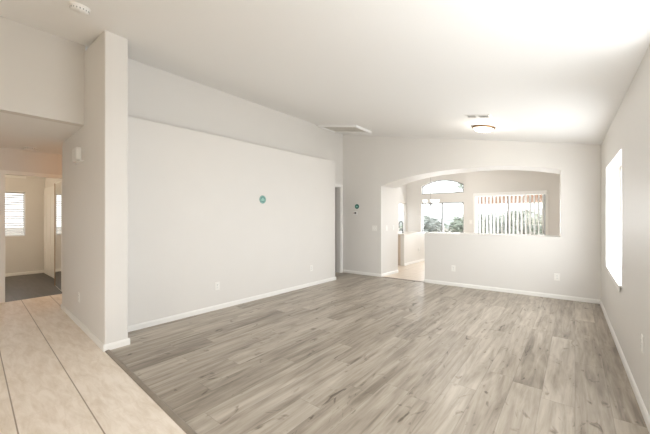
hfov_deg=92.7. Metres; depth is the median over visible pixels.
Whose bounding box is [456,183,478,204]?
tree
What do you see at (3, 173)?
bedroom doorway
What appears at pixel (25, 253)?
wall
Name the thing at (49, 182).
wall
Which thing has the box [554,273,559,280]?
wall outlet
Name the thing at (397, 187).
wall
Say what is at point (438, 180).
window
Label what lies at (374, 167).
wall
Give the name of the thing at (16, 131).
ceiling
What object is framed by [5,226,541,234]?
ground
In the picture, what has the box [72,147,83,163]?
door chime
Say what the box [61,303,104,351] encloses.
baseboard
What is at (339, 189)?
doorway
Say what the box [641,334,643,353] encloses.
wall outlet
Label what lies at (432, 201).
chandelier
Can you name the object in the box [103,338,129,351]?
baseboard
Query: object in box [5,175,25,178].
air vent
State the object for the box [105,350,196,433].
trim
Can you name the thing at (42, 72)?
wall
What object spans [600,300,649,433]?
baseboard
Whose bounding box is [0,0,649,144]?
ceiling
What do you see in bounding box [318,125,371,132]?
attic hatch
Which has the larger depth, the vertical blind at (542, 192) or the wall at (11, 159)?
the vertical blind at (542, 192)
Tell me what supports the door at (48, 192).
in the wall at (49, 182)
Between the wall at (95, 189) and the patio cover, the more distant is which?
the patio cover
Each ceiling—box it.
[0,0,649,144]
[0,112,80,154]
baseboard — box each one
[5,270,43,276]
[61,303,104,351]
[103,338,129,351]
[128,277,335,331]
[343,270,599,303]
[404,258,424,265]
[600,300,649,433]
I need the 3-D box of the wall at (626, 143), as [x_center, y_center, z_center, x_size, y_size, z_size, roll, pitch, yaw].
[3.000,0.070,2.976,0.250,2.500,13.606,0,0,38]
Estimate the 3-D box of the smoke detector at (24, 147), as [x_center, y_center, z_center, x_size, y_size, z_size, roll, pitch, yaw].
[-4.553,-1.056,4.789,0.170,0.047,0.170,0,0,39]
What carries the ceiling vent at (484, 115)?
in the ceiling at (546, 71)
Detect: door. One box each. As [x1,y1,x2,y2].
[44,186,53,277]
[54,181,61,290]
[473,191,547,234]
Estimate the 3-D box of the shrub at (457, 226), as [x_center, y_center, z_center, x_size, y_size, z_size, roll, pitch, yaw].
[8.192,0.519,18.283,3.107,1.927,1.963,0,0,-16]
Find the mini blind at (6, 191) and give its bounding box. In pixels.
[5,190,24,235]
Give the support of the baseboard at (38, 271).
attached to the wall at (25, 253)
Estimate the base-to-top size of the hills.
3.139 m
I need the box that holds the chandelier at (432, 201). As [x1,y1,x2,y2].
[423,177,439,206]
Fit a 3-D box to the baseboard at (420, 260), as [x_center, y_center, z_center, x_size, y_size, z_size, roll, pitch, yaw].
[2.627,1.287,8.923,0.013,0.066,1.511,0,0,41]
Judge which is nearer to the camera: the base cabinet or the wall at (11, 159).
the wall at (11, 159)
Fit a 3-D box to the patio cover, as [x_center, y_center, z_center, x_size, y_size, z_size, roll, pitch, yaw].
[10.607,0.150,14.904,6.200,2.660,2.680,0,0,39]
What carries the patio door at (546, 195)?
in the wall at (494, 181)
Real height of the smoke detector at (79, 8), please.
0.065 m
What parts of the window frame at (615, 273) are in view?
sill, frame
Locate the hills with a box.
[399,208,541,226]
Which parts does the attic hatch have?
panel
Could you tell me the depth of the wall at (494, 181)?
8.52 m
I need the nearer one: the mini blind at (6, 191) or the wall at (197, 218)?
the wall at (197, 218)
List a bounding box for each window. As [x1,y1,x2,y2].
[5,194,24,236]
[399,203,403,231]
[422,180,463,232]
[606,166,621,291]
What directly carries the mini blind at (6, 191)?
attached to the window at (23, 194)
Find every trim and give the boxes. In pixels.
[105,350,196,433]
[384,277,422,281]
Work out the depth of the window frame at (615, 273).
3.72 m
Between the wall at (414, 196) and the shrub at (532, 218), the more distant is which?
the shrub at (532, 218)
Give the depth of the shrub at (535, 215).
21.61 m
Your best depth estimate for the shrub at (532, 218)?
16.37 m
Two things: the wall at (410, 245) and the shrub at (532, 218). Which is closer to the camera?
the wall at (410, 245)
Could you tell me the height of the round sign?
0.132 m
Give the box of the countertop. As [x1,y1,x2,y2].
[398,231,425,234]
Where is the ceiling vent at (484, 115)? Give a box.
[465,114,491,117]
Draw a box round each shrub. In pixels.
[399,214,448,232]
[443,212,485,232]
[478,213,495,232]
[488,217,523,233]
[495,210,541,234]
[531,215,541,232]
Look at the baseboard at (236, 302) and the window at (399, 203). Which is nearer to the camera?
the baseboard at (236, 302)
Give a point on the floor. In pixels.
(350, 353)
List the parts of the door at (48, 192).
panel, panel, panel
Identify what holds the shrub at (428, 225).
on the ground
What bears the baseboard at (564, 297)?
attached to the wall at (374, 167)
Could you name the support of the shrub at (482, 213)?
on the ground
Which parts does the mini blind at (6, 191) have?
head rail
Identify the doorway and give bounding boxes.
[0,170,61,302]
[335,184,342,272]
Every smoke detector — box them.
[23,146,37,150]
[69,1,90,14]
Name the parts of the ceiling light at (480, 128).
lamp shade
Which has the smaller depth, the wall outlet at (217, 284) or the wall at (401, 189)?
the wall outlet at (217, 284)
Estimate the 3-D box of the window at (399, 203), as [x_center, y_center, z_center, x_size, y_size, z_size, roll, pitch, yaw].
[2.635,0.020,10.850,0.040,1.000,0.520,0,0,39]
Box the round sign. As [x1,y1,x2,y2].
[259,195,265,203]
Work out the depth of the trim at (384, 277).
6.52 m
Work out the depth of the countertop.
9.20 m
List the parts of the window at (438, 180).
frame, arched frame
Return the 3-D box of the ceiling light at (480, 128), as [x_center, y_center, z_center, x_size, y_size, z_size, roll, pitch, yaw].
[2.392,-1.329,4.674,0.315,0.113,0.320,0,0,24]
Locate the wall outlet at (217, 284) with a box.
[215,282,219,289]
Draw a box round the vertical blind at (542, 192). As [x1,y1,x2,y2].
[473,190,546,234]
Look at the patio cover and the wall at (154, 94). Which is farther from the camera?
the patio cover
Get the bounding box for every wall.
[0,147,61,174]
[5,176,44,273]
[45,178,61,187]
[62,30,127,343]
[128,58,342,186]
[128,116,334,325]
[335,134,600,299]
[396,187,397,269]
[398,184,405,231]
[400,233,424,265]
[406,173,465,232]
[466,170,559,234]
[601,45,649,415]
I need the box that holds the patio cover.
[478,194,541,203]
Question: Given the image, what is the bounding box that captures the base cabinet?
[398,235,399,264]
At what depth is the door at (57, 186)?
5.63 m
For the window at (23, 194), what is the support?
in the wall at (25, 253)
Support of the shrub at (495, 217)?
on the ground
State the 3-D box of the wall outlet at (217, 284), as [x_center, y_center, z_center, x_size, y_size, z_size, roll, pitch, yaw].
[-1.536,0.985,4.424,0.010,0.116,0.072,0,0,40]
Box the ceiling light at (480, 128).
[472,125,495,132]
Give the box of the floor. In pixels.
[0,261,648,433]

